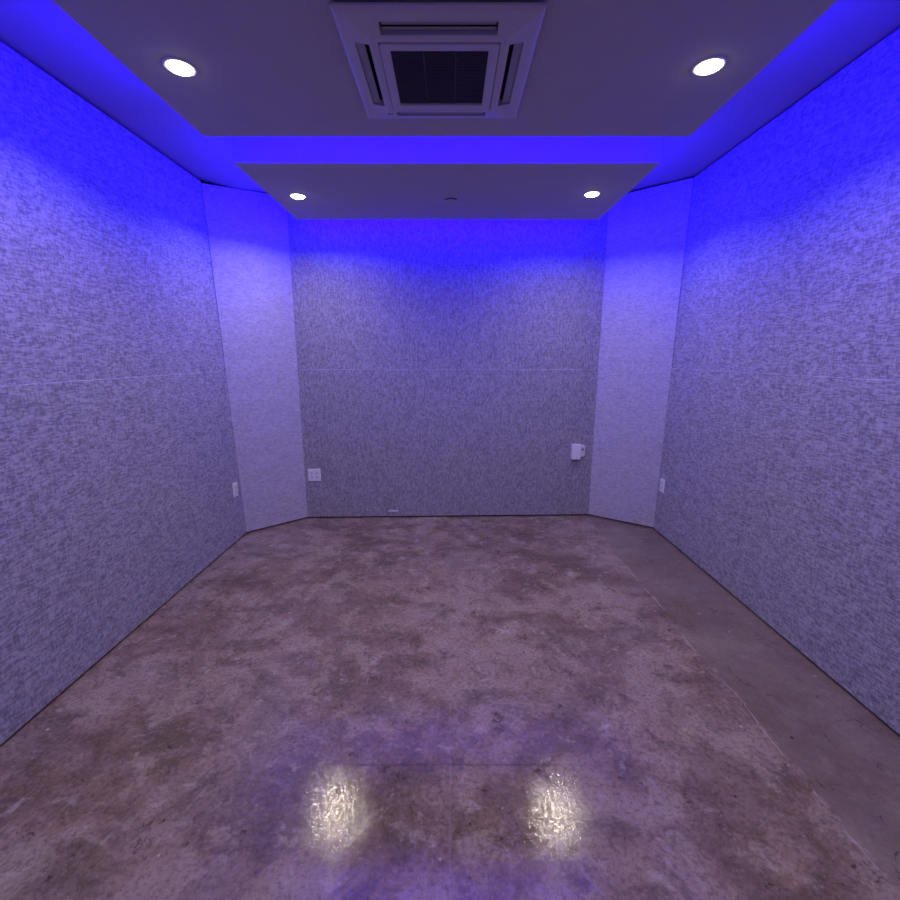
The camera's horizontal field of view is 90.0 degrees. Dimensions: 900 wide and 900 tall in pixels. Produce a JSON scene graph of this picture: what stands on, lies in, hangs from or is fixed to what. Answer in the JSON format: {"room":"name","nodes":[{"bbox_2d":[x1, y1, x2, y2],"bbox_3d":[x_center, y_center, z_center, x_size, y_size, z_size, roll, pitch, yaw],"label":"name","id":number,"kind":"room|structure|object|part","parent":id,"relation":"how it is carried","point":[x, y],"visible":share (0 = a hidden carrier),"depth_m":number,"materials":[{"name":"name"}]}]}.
{"room":"studio","nodes":[
{"label":"studio","id":0,"kind":"room"},
{"bbox_2d":[0,41,245,744],"bbox_3d":[-1.805,-0.185,1.570,0.100,2.693,4.250,0,12,0],"label":"wall","id":1,"kind":"structure","parent":0,"point":[119,469],"depth_m":2.20,"materials":[{"name":"fabric"}]},
{"bbox_2d":[232,482,237,497],"bbox_3d":[-1.751,0.324,3.674,0.008,0.117,0.072,0,12,0],"label":"power outlet","id":2,"kind":"object","parent":1,"relation":"attached to","point":[234,485],"visible":1,"depth_m":3.67,"materials":[{"name":"white plastic"}]},
{"bbox_2d":[201,183,307,531],"bbox_3d":[-1.621,-0.682,3.776,0.203,2.762,0.751,9,15,37],"label":"wall","id":3,"kind":"structure","parent":0,"point":[247,231],"depth_m":3.70,"materials":[{"name":"paint"}]},
{"bbox_2d":[198,179,267,193],"bbox_3d":[-1.591,-2.003,3.475,0.073,0.111,0.753,9,15,38],"label":"trim","id":4,"kind":"structure","parent":3,"relation":"attached to","point":[202,181],"depth_m":3.26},
{"bbox_2d":[287,211,608,516],"bbox_3d":[-0.009,-0.748,4.048,2.745,2.780,0.100,0,12,-2],"label":"wall","id":5,"kind":"structure","parent":0,"point":[446,367],"depth_m":3.99,"materials":[{"name":"fabric"}]},
{"bbox_2d":[308,469,320,480],"bbox_3d":[-1.254,0.232,4.162,0.116,0.117,0.009,0,12,-2],"label":"power outlet","id":6,"kind":"object","parent":5,"relation":"attached to","point":[313,474],"visible":1,"depth_m":4.16,"materials":[{"name":"white plastic"}]},
{"bbox_2d":[344,514,575,516],"bbox_3d":[-0.010,0.617,4.349,2.745,0.014,0.068,0,12,-2],"label":"baseboard","id":7,"kind":"structure","parent":5,"relation":"attached to","point":[552,514],"depth_m":4.32,"materials":[{"name":"black"}]},
{"bbox_2d":[571,444,584,459],"bbox_3d":[1.190,0.016,4.168,0.130,0.140,0.042,0,12,-2],"label":"control box","id":8,"kind":"object","parent":5,"relation":"attached to","point":[577,450],"visible":1,"depth_m":4.15,"materials":[{"name":"white plastic"}]},
{"bbox_3d":[1.233,0.009,4.183,0.042,0.112,0.013,0,12,-2],"label":"plate","id":9,"kind":"part","parent":8,"relation":"part of","materials":[{"name":"plastic"}]},
{"bbox_2d":[0,514,899,899],"bbox_3d":[0.024,1.153,2.107,3.757,0.120,4.753,0,12,0],"label":"floor","id":10,"kind":"structure","parent":0,"point":[474,707],"depth_m":1.80,"materials":[{"name":"concrete"}]},
{"bbox_2d":[0,0,899,192],"bbox_3d":[0.024,-1.674,1.516,3.757,0.207,4.753,0,12,0],"label":"ceiling","id":11,"kind":"structure","parent":0,"point":[41,32],"depth_m":2.14,"materials":[{"name":"paint"}]},
{"bbox_2d":[52,0,837,135],"bbox_3d":[-0.015,-1.366,0.990,2.408,0.150,2.497,0,12,0],"label":"ceiling panel","id":12,"kind":"object","parent":11,"relation":"attached to","point":[264,67],"visible":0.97,"depth_m":1.65,"materials":[{"name":"paint"}]},
{"bbox_2d":[162,57,197,76],"bbox_3d":[-1.012,-1.429,1.688,0.116,0.015,0.116,0,12,0],"label":"recessed light","id":13,"kind":"object","parent":12,"relation":"attached to","point":[177,66],"visible":1,"depth_m":1.67,"materials":[{"name":"white plastic"}]},
{"bbox_2d":[329,2,546,117],"bbox_3d":[-0.036,-1.413,1.693,0.662,0.045,0.662,0,12,0],"label":"air conditioner","id":14,"kind":"object","parent":12,"relation":"attached to","point":[406,59],"visible":1,"depth_m":1.56,"materials":[{"name":"plastic"}]},
{"bbox_3d":[-0.036,-1.404,1.695,0.404,0.025,0.404,0,12,0],"label":"intake frame","id":15,"kind":"part","parent":14,"relation":"part of","materials":[{"name":"plastic"}]},
{"bbox_2d":[390,51,488,103],"bbox_3d":[-0.036,-1.399,1.696,0.336,0.008,0.336,0,12,0],"label":"grille","id":16,"kind":"object","parent":14,"relation":"attached to","point":[417,77],"depth_m":1.68,"materials":[{"name":"plastic"}]},
{"bbox_2d":[691,56,726,75],"bbox_3d":[0.967,-1.427,1.682,0.116,0.015,0.116,0,12,0],"label":"recessed light","id":17,"kind":"object","parent":12,"relation":"attached to","point":[710,65],"visible":1,"depth_m":1.67,"materials":[{"name":"white plastic"}]},
{"bbox_2d":[231,136,662,219],"bbox_3d":[-0.015,-1.794,3.039,2.408,0.150,1.090,0,12,0],"label":"ceiling panel","id":18,"kind":"object","parent":11,"relation":"attached to","point":[340,177],"visible":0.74,"depth_m":2.66,"materials":[{"name":"paint"}]},
{"bbox_2d":[289,193,306,198],"bbox_3d":[-1.029,-1.713,3.047,0.116,0.015,0.116,0,12,0],"label":"recessed light","id":19,"kind":"object","parent":18,"relation":"attached to","point":[292,195],"visible":1,"depth_m":3.02,"materials":[{"name":"white plastic"}]},
{"bbox_2d":[445,198,456,202],"bbox_3d":[0.005,-1.730,3.122,0.084,0.012,0.084,0,12,0],"label":"sprinkler","id":20,"kind":"object","parent":18,"relation":"attached to","point":[447,200],"visible":1,"depth_m":3.10,"materials":[{"name":"paint"}]},
{"bbox_2d":[583,191,600,196],"bbox_3d":[0.949,-1.705,3.009,0.116,0.015,0.116,0,12,0],"label":"recessed light","id":21,"kind":"object","parent":18,"relation":"attached to","point":[590,193],"visible":1,"depth_m":2.99,"materials":[{"name":"white plastic"}]},
{"bbox_2d":[589,178,693,526],"bbox_3d":[1.621,-0.715,3.890,0.719,2.780,0.168,10,16,41],"label":"wall","id":22,"kind":"structure","parent":0,"point":[647,230],"depth_m":3.81,"materials":[{"name":"paint"}]},
{"bbox_2d":[628,177,693,192],"bbox_3d":[1.608,-2.081,3.590,0.719,0.018,0.072,10,16,40],"label":"trim","id":23,"kind":"structure","parent":22,"relation":"attached to","point":[691,177],"depth_m":3.54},
{"bbox_2d":[653,28,899,734],"bbox_3d":[1.852,-0.240,1.618,0.100,2.780,4.365,0,12,0],"label":"wall","id":24,"kind":"structure","parent":0,"point":[780,464],"depth_m":2.26,"materials":[{"name":"fabric"}]},
{"bbox_2d":[659,478,664,492],"bbox_3d":[1.798,0.302,3.814,0.008,0.117,0.072,0,12,0],"label":"power outlet","id":25,"kind":"object","parent":24,"relation":"attached to","point":[662,481],"visible":1,"depth_m":3.80,"materials":[{"name":"white plastic"}]}
]}

